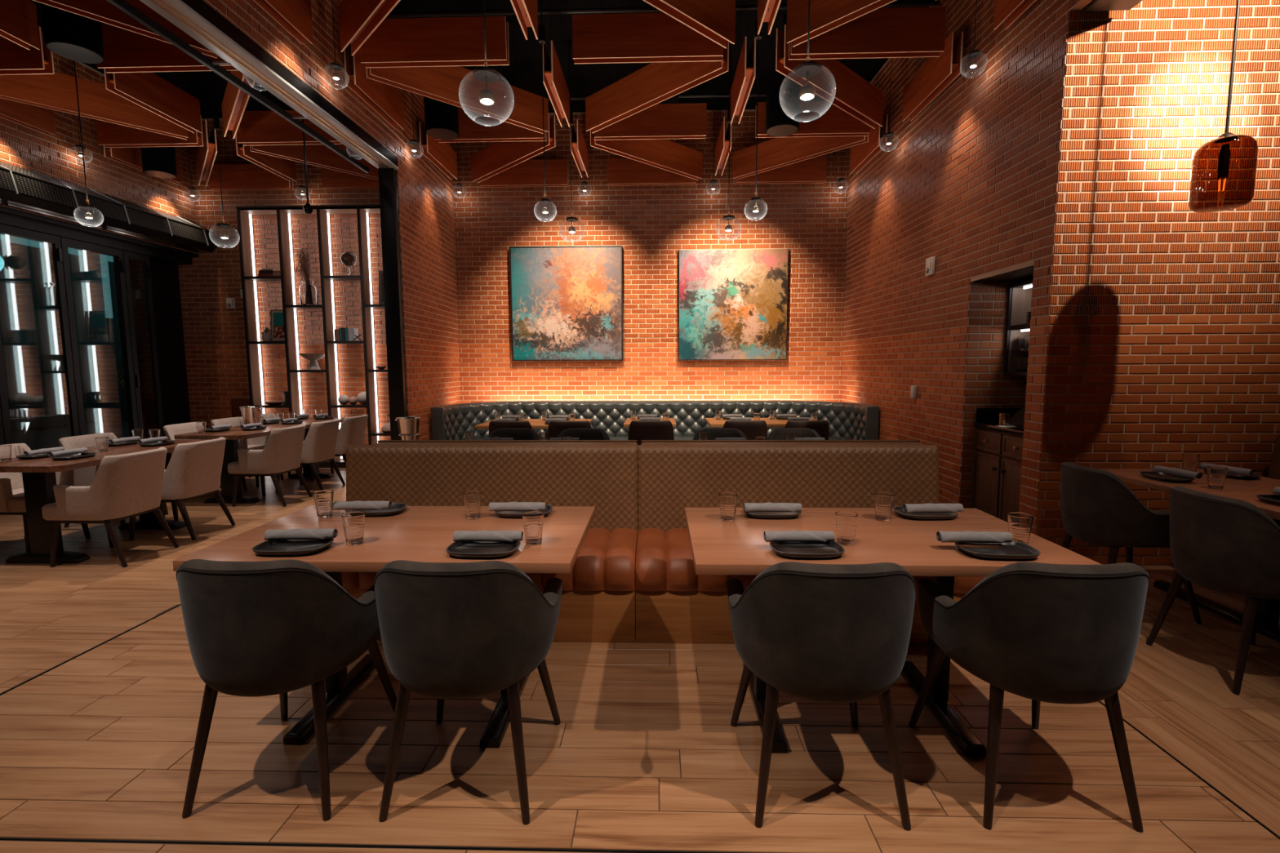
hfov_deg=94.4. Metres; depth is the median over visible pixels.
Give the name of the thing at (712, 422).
dining table
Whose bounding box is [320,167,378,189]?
ceiling beam
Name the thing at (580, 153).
ceiling beam
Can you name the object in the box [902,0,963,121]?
ceiling beam
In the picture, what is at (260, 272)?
book
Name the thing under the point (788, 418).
rolled napkin
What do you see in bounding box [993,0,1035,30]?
ceiling beam
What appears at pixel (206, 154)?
ceiling beam
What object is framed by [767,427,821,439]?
tub chair
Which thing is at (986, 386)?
wall
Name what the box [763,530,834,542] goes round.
rolled napkin
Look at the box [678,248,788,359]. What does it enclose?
canvas painting
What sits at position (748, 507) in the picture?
rolled napkin
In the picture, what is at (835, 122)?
ceiling beam
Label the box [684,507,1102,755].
dining table
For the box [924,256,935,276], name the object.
fire alarm strobe
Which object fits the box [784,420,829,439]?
leather armchair
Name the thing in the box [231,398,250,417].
panel
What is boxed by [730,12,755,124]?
ceiling beam
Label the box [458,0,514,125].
globe pendant
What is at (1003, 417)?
brass cup
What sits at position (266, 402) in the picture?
shallow dish
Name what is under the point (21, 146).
wall
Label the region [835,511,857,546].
glass tumbler
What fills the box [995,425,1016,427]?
paper sheet
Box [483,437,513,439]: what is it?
rolled napkin
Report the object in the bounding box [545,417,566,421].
rolled napkin
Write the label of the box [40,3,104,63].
speaker
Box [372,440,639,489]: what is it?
bench
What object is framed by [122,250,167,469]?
door frame
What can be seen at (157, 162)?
speaker
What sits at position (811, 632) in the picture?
tub chair
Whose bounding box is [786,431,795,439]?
glass tumbler
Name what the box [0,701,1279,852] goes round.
trim
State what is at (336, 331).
book
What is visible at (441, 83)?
ceiling beam
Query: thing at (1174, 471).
rolled napkin
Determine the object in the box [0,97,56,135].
ceiling beam
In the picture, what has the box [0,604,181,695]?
trim
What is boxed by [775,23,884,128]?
ceiling beam
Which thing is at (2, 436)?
door
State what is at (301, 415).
rolled napkin
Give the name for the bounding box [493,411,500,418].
glass tumbler
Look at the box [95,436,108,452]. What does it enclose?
glass tumbler
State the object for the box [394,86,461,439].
wall
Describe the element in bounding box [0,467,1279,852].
floor
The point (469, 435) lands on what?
glass tumbler
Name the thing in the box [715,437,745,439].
rolled napkin
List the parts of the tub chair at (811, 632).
leg, leg, leg, leg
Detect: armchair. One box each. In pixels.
[0,443,90,552]
[41,447,178,567]
[58,432,168,528]
[128,436,235,540]
[163,422,247,497]
[210,417,284,487]
[227,424,312,506]
[248,413,290,477]
[275,418,345,493]
[311,413,368,481]
[488,420,532,435]
[547,420,591,439]
[627,420,674,444]
[723,420,767,439]
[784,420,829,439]
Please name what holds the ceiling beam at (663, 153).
hanging from the ceiling
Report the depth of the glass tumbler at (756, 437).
4.64 m
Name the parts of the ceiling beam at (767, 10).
panel, panel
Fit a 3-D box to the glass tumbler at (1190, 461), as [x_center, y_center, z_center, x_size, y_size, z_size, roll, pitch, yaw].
[3.420,0.229,3.683,0.082,0.115,0.082,0,6,6]
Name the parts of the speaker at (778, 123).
stem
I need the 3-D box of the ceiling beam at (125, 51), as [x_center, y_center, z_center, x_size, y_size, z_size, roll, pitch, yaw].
[-3.924,-3.471,4.878,1.125,1.000,0.093,0,6,2]
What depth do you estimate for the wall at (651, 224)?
8.39 m
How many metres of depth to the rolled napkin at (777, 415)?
7.48 m
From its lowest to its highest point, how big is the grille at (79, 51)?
0.008 m
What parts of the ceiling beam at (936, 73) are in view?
panel, panel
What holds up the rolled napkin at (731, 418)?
on the oval plate
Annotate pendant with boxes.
[69,60,93,163]
[73,60,103,226]
[184,146,201,196]
[209,71,239,248]
[296,162,311,199]
[322,0,349,85]
[405,92,423,158]
[455,154,466,198]
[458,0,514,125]
[534,0,556,221]
[559,41,585,241]
[577,137,590,196]
[709,103,720,194]
[715,42,742,239]
[745,20,767,220]
[778,0,835,121]
[833,149,844,193]
[880,57,898,150]
[960,0,987,77]
[1188,0,1258,213]
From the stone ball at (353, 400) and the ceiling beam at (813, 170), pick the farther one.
the stone ball at (353, 400)
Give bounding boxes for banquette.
[431,400,879,439]
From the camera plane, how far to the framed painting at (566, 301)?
8.33 m
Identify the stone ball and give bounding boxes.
[337,395,349,404]
[348,396,357,404]
[356,391,366,404]
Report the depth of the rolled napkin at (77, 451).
4.44 m
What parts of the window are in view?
window trim, window trim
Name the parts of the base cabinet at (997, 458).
moulding, moulding, door, drawer, moulding, door, moulding, drawer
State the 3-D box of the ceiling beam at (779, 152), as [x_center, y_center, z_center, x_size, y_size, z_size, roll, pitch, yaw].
[1.881,-3.727,7.172,0.094,1.000,1.824,-6,8,-43]
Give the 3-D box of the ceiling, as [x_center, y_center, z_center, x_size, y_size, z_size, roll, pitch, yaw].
[-1.169,-3.837,2.915,15.500,0.100,11.500,0,6,2]
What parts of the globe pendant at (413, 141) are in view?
cord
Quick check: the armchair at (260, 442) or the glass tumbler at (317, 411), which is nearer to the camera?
the armchair at (260, 442)
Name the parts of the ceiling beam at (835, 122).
panel, panel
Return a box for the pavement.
[11,419,129,450]
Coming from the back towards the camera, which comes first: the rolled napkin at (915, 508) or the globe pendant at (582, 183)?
the globe pendant at (582, 183)
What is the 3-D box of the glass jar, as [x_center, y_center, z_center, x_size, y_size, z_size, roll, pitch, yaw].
[-4.654,-1.871,8.329,0.230,0.335,0.229,0,6,2]
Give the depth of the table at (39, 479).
4.34 m
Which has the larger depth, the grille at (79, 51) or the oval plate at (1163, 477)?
the grille at (79, 51)
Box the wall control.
[910,386,916,398]
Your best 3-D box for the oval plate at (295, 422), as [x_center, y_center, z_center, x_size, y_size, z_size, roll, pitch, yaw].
[-4.210,-0.046,7.178,0.188,0.024,0.256,0,6,2]
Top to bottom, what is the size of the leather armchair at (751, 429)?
0.848 m
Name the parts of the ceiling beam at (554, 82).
panel, panel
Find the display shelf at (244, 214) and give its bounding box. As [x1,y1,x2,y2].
[235,204,391,467]
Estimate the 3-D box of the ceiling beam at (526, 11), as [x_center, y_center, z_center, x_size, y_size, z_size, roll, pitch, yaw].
[-0.838,-3.391,3.958,0.093,1.000,1.005,0,6,2]
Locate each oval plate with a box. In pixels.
[15,453,49,459]
[50,452,96,460]
[108,440,137,446]
[138,440,175,446]
[205,427,231,431]
[241,426,266,431]
[251,538,333,555]
[262,420,279,424]
[280,420,303,424]
[297,416,309,419]
[313,416,333,419]
[345,502,407,516]
[445,541,520,558]
[494,504,552,518]
[742,506,801,519]
[769,541,844,559]
[775,416,787,419]
[893,506,958,519]
[955,540,1040,559]
[1139,471,1194,482]
[1203,469,1262,479]
[1256,494,1279,505]
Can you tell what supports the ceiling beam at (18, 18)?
hanging from the ceiling
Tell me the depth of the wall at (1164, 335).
4.00 m
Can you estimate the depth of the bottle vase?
8.42 m
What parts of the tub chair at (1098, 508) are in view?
leg, leg, leg, leg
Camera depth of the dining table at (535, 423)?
7.04 m
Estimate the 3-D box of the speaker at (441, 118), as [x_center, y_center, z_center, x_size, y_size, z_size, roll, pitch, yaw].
[-2.027,-3.541,6.017,0.330,1.106,0.330,0,6,2]
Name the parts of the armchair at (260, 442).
seat, leg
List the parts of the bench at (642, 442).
frame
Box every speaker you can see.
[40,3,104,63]
[140,146,177,178]
[423,96,458,139]
[765,14,799,136]
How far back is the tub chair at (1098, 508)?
3.28 m
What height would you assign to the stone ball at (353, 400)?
0.116 m
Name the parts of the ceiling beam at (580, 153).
panel, panel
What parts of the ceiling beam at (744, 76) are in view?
panel, panel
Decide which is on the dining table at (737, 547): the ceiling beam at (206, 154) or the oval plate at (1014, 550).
the oval plate at (1014, 550)
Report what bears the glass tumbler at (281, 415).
on the table at (235, 433)
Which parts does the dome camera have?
rod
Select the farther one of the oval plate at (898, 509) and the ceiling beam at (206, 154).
the ceiling beam at (206, 154)
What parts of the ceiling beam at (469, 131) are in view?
panel, panel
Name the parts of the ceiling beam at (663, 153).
panel, panel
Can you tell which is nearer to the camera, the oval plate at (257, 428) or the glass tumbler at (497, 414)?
the oval plate at (257, 428)
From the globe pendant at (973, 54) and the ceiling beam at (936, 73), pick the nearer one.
the globe pendant at (973, 54)
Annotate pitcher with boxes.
[281,391,288,404]
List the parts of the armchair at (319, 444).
leg, leg, leg, seat frame, leg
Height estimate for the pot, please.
0.112 m
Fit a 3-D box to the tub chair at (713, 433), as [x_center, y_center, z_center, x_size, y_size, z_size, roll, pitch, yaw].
[0.745,0.459,5.398,0.594,0.842,0.574,0,6,2]
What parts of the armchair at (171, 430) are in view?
leg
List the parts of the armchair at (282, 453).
leg, seat, leg, seat frame, leg, leg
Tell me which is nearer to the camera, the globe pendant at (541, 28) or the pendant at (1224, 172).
the pendant at (1224, 172)
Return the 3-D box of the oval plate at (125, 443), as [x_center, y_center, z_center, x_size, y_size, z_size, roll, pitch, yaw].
[-4.587,0.151,5.238,0.188,0.024,0.256,0,6,2]
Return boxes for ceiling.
[28,0,934,118]
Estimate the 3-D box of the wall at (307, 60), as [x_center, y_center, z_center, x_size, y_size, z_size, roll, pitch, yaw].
[-2.710,-3.191,3.447,0.126,1.280,5.540,0,6,2]
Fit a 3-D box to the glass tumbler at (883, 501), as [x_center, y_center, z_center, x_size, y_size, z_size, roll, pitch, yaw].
[1.062,0.350,2.583,0.082,0.115,0.082,2,6,22]
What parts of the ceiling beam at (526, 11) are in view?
panel, panel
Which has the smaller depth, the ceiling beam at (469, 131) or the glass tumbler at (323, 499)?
the glass tumbler at (323, 499)
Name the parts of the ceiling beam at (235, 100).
panel, panel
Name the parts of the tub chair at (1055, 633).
leg, leg, leg, leg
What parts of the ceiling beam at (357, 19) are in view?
panel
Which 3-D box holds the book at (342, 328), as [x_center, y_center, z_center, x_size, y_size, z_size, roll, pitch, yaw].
[-4.152,-1.299,8.372,0.045,0.185,0.140,0,6,2]
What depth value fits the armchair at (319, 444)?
6.79 m
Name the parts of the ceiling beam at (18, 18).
panel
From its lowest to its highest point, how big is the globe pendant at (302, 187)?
1.167 m
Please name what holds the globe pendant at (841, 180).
hanging from the ceiling
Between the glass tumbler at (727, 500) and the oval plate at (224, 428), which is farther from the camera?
the oval plate at (224, 428)
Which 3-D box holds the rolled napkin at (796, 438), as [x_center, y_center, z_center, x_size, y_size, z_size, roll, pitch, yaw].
[1.439,0.111,5.033,0.250,0.040,0.050,0,6,1]
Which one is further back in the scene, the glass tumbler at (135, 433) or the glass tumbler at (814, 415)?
the glass tumbler at (814, 415)
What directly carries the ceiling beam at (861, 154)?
hanging from the ceiling
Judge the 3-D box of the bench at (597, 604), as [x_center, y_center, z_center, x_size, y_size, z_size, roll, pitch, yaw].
[-0.891,0.611,3.357,1.748,0.957,0.707,0,6,2]
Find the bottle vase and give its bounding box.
[381,413,390,433]
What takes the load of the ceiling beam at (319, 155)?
hanging from the ceiling
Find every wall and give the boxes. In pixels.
[0,52,198,253]
[177,109,848,459]
[203,0,397,156]
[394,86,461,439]
[840,0,1092,534]
[959,281,1026,508]
[1035,0,1279,565]
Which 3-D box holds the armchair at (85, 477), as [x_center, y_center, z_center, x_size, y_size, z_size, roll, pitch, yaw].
[-4.888,0.486,5.522,0.610,0.814,0.550,0,6,2]
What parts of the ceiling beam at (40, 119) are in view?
panel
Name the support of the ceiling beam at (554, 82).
hanging from the ceiling
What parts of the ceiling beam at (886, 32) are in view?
panel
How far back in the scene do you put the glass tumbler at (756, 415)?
7.01 m
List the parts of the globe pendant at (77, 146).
cord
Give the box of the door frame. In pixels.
[0,205,199,466]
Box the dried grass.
[294,248,311,280]
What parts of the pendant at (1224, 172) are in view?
lamp shade, rod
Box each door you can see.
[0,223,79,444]
[0,405,4,444]
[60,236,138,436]
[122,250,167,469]
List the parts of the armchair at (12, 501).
seat frame, leg, seat, leg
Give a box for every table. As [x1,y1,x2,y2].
[0,440,206,563]
[172,505,595,747]
[173,417,345,503]
[475,418,592,429]
[623,417,675,426]
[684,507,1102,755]
[704,417,811,427]
[1097,468,1279,642]
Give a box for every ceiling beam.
[0,0,39,49]
[0,26,54,75]
[0,71,188,139]
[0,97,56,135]
[32,0,217,57]
[95,73,203,147]
[97,24,238,72]
[103,67,201,133]
[103,145,180,182]
[196,71,217,186]
[208,141,293,191]
[221,70,254,138]
[235,102,296,181]
[236,83,342,145]
[250,101,378,180]
[253,0,313,44]
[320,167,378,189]
[337,0,400,55]
[343,46,404,129]
[359,4,509,67]
[366,5,548,133]
[418,121,457,179]
[435,53,546,142]
[471,70,555,182]
[480,159,568,187]
[510,0,537,39]
[542,8,569,126]
[569,92,588,177]
[572,0,723,63]
[585,40,728,133]
[590,62,702,180]
[594,91,706,140]
[607,156,696,186]
[643,0,735,48]
[715,72,732,175]
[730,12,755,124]
[732,133,868,179]
[735,105,826,184]
[755,66,870,137]
[757,0,781,35]
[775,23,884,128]
[786,0,896,47]
[788,0,946,59]
[849,69,888,173]
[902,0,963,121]
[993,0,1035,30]
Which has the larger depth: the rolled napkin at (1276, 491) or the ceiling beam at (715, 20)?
the ceiling beam at (715, 20)
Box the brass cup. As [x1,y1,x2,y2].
[998,413,1009,425]
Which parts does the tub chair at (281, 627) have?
leg, leg, leg, leg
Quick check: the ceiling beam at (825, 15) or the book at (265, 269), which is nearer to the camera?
the ceiling beam at (825, 15)
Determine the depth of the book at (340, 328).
8.30 m
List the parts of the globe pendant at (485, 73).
cord, stem, lamp shade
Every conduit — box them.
[386,0,940,17]
[543,93,817,100]
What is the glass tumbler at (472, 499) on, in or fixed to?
on the dining table at (422, 534)
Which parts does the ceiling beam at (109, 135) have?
panel, panel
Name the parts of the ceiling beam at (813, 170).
panel, panel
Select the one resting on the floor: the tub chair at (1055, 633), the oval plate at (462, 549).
the tub chair at (1055, 633)
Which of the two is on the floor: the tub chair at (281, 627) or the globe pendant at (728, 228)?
the tub chair at (281, 627)
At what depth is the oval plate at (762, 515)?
2.60 m
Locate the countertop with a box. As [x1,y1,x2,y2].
[973,422,1024,435]
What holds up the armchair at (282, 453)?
on the floor
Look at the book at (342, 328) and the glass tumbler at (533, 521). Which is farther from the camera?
the book at (342, 328)
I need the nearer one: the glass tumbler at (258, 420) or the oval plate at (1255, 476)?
the oval plate at (1255, 476)
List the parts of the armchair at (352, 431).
leg, leg, leg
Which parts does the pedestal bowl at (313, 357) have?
dish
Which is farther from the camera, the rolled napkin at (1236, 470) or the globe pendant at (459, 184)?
the globe pendant at (459, 184)
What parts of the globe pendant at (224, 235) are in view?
cord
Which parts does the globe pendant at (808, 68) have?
lamp shade, stem, cord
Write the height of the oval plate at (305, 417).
0.024 m
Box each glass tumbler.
[0,444,11,462]
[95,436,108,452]
[131,428,142,440]
[148,429,159,437]
[196,422,206,433]
[254,417,263,426]
[275,412,284,419]
[288,412,295,417]
[302,408,308,413]
[313,489,333,518]
[315,408,321,414]
[341,511,364,545]
[462,490,481,519]
[464,431,474,439]
[490,436,501,439]
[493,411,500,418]
[517,413,524,421]
[522,511,543,545]
[538,431,548,439]
[541,411,547,420]
[561,436,572,439]
[568,413,575,421]
[630,410,635,419]
[662,413,669,420]
[697,431,707,439]
[715,409,721,419]
[718,492,737,521]
[753,413,760,420]
[755,436,765,439]
[768,409,775,419]
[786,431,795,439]
[811,413,817,420]
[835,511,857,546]
[840,436,851,439]
[874,492,894,521]
[1007,511,1033,544]
[1017,336,1024,350]
[1022,357,1027,371]
[1023,335,1030,350]
[1182,453,1199,471]
[1207,466,1227,488]
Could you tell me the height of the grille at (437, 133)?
0.008 m
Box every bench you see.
[342,444,638,643]
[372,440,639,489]
[635,444,983,645]
[640,440,924,444]
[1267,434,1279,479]
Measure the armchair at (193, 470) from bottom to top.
0.814 m
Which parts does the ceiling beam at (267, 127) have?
panel, panel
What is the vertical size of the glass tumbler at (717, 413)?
0.115 m
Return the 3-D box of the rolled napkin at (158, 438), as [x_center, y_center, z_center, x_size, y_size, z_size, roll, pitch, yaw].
[-4.284,0.117,5.215,0.050,0.040,0.250,0,6,6]
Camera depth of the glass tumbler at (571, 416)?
6.96 m
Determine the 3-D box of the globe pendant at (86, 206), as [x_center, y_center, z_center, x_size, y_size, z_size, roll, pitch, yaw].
[-4.719,-2.844,4.965,0.189,2.260,0.189,1,6,15]
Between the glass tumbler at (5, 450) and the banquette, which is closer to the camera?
the glass tumbler at (5, 450)
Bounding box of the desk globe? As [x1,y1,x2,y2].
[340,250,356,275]
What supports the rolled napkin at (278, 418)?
on the oval plate at (277, 421)
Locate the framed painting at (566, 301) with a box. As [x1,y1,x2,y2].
[509,245,622,360]
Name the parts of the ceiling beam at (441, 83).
panel, panel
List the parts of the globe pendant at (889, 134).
cord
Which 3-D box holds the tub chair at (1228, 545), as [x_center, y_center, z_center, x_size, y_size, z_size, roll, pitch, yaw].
[2.829,0.719,2.745,0.574,0.842,0.594,0,6,2]
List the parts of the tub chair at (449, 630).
leg, leg, leg, leg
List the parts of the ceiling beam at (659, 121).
panel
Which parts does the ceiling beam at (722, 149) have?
panel, panel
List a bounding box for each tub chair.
[176,559,396,821]
[373,560,562,824]
[488,428,539,439]
[557,428,609,439]
[693,427,747,439]
[726,561,915,830]
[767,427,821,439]
[908,561,1149,832]
[1060,462,1201,623]
[1146,485,1279,694]
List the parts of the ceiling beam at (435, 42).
panel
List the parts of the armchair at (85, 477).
leg, leg, leg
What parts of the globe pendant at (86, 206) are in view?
cord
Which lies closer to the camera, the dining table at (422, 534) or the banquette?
the dining table at (422, 534)
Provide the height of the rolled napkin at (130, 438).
0.040 m
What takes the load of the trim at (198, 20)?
attached to the wall at (307, 60)
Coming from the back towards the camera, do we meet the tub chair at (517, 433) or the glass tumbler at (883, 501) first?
the tub chair at (517, 433)
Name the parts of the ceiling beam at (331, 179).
panel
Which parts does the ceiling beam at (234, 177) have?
panel, panel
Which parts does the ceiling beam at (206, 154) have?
panel, panel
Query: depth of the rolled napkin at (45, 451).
4.50 m
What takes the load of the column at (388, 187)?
attached to the wall at (425, 194)
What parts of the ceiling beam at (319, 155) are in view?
panel, panel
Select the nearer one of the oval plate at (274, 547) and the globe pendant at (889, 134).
the oval plate at (274, 547)
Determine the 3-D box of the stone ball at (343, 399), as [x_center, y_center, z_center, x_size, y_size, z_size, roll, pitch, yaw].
[-4.231,-0.383,8.467,0.144,0.144,0.144,0,6,2]
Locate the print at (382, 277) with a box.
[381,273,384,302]
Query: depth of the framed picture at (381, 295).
8.37 m
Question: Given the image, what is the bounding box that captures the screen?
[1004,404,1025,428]
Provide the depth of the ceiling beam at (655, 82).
5.60 m
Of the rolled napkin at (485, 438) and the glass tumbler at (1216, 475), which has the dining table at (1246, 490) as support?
the glass tumbler at (1216, 475)
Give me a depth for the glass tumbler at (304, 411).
7.99 m
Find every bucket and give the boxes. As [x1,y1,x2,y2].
[239,405,263,424]
[394,416,422,439]
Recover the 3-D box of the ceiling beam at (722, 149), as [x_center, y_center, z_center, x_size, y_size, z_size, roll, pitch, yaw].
[1.008,-3.725,7.193,0.093,1.000,1.005,0,6,2]
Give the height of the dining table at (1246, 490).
0.750 m
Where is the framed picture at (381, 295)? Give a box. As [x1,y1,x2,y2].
[378,270,384,304]
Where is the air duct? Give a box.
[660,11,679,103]
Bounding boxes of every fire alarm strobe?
[226,297,235,308]
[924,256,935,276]
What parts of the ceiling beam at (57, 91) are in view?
panel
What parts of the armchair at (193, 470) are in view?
leg, leg, leg, seat frame, leg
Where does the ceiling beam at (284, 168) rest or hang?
hanging from the ceiling
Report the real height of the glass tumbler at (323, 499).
0.115 m
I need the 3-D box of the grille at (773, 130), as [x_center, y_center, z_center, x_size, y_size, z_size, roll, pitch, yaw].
[1.445,-3.007,6.019,0.308,0.008,0.308,0,6,2]
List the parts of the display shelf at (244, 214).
panel, rail, panel, panel, rail, panel, panel, panel, rail, rail, panel, panel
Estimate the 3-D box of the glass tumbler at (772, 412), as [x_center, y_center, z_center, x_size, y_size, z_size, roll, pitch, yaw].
[1.671,-0.147,7.487,0.082,0.115,0.082,2,6,24]
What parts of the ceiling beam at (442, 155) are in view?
panel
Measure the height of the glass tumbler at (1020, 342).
0.115 m
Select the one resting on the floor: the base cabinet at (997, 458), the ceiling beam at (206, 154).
the base cabinet at (997, 458)
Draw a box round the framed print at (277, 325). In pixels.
[270,309,284,341]
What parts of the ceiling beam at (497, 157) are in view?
panel, panel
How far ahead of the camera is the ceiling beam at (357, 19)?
4.41 m
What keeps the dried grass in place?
in the glass jar
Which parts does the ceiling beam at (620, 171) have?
panel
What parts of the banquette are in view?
panel, seat, frame, panel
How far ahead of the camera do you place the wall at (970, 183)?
5.32 m
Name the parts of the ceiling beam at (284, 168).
panel, panel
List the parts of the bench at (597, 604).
frame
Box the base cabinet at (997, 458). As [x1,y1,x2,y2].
[970,408,1024,522]
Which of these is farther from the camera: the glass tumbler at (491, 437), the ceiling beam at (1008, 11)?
the glass tumbler at (491, 437)
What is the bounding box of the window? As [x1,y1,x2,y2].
[0,233,128,431]
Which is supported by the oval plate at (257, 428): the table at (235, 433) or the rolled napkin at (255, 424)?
the rolled napkin at (255, 424)
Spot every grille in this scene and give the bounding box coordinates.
[46,41,102,63]
[143,170,176,178]
[426,128,457,139]
[766,124,797,136]
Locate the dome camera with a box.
[302,115,313,213]
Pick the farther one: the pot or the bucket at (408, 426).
the pot
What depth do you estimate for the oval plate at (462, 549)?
2.17 m
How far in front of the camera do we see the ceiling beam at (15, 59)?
4.91 m
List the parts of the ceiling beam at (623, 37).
panel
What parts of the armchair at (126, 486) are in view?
leg, seat, seat frame, leg, leg, leg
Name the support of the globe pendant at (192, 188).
hanging from the ceiling
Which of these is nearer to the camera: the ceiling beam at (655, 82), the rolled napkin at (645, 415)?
the ceiling beam at (655, 82)
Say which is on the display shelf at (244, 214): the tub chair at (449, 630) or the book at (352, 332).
the book at (352, 332)
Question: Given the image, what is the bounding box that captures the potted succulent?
[261,326,272,341]
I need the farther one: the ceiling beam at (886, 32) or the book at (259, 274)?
the book at (259, 274)
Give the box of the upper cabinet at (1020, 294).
[1003,279,1033,375]
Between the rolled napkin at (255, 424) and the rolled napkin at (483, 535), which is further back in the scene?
the rolled napkin at (255, 424)
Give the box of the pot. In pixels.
[262,333,271,341]
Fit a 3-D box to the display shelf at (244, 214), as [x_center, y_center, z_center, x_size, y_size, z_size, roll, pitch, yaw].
[-4.393,-1.227,8.409,2.266,3.630,0.265,0,6,2]
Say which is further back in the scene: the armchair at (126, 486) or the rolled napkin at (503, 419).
the rolled napkin at (503, 419)
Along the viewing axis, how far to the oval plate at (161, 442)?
5.20 m
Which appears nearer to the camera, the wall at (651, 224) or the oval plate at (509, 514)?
the oval plate at (509, 514)
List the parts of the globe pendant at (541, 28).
cord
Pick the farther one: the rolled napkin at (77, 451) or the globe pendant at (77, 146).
the globe pendant at (77, 146)
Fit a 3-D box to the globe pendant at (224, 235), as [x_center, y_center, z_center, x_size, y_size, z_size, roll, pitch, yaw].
[-4.672,-3.076,6.564,0.284,2.120,0.284,-1,6,-12]
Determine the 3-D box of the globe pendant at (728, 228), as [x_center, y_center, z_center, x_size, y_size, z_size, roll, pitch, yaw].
[0.972,-3.100,6.430,0.284,2.090,0.284,-4,7,-30]
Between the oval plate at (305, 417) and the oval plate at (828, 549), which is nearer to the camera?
the oval plate at (828, 549)
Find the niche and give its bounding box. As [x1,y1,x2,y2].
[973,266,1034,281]
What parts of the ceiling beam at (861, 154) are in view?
panel, panel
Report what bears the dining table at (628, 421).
on the floor
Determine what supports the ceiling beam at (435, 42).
hanging from the ceiling
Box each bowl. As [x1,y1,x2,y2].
[299,353,324,369]
[376,365,386,369]
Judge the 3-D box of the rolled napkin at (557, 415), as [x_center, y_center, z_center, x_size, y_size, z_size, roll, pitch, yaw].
[-1.020,-0.125,7.475,0.250,0.040,0.050,0,6,2]
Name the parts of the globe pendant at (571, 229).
cord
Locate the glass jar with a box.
[299,280,318,304]
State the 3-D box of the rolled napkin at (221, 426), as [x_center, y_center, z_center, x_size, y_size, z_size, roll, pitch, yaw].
[-4.500,0.001,6.366,0.050,0.040,0.250,0,6,6]
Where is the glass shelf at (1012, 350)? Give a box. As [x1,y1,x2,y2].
[1012,350,1028,351]
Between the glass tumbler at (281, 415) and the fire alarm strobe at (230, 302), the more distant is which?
the fire alarm strobe at (230, 302)
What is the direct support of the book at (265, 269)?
on the book at (260, 272)
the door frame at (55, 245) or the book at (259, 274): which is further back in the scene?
the book at (259, 274)
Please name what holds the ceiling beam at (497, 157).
hanging from the ceiling
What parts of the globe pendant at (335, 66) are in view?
cord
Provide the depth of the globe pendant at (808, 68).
3.21 m
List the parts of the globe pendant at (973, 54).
cord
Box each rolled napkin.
[23,446,64,455]
[48,447,88,457]
[108,435,140,443]
[137,436,168,444]
[209,424,231,429]
[240,422,261,428]
[262,417,280,422]
[264,528,337,540]
[280,417,297,422]
[295,413,309,417]
[313,413,328,417]
[332,500,391,510]
[453,529,523,542]
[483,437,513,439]
[488,502,546,511]
[494,417,516,421]
[501,415,518,417]
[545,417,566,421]
[548,414,568,417]
[549,437,579,439]
[637,413,657,417]
[639,417,660,420]
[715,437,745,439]
[722,413,742,417]
[729,417,751,420]
[743,502,801,511]
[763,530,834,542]
[776,413,796,417]
[786,417,808,420]
[795,437,824,439]
[902,502,963,512]
[936,530,1012,542]
[1153,465,1202,479]
[1199,462,1254,475]
[1271,486,1279,494]
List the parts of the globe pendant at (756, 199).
cord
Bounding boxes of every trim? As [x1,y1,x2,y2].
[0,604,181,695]
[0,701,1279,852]
[106,0,399,173]
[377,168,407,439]
[1084,0,1142,10]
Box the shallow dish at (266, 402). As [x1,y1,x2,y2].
[264,401,284,404]
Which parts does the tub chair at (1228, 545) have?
leg, leg, leg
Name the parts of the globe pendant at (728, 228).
cord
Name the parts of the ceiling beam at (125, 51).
panel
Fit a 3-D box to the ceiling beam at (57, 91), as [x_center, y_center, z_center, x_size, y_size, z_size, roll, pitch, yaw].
[-5.484,-3.552,5.745,0.094,1.000,1.712,5,8,43]
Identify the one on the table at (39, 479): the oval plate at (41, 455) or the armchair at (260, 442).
the oval plate at (41, 455)
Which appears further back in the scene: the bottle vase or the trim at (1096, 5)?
the bottle vase
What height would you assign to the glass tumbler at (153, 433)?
0.115 m
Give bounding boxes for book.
[257,273,272,275]
[258,269,275,271]
[258,271,272,273]
[333,328,339,341]
[338,327,342,341]
[341,327,345,341]
[344,328,348,341]
[347,328,358,341]
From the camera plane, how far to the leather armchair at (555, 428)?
6.37 m

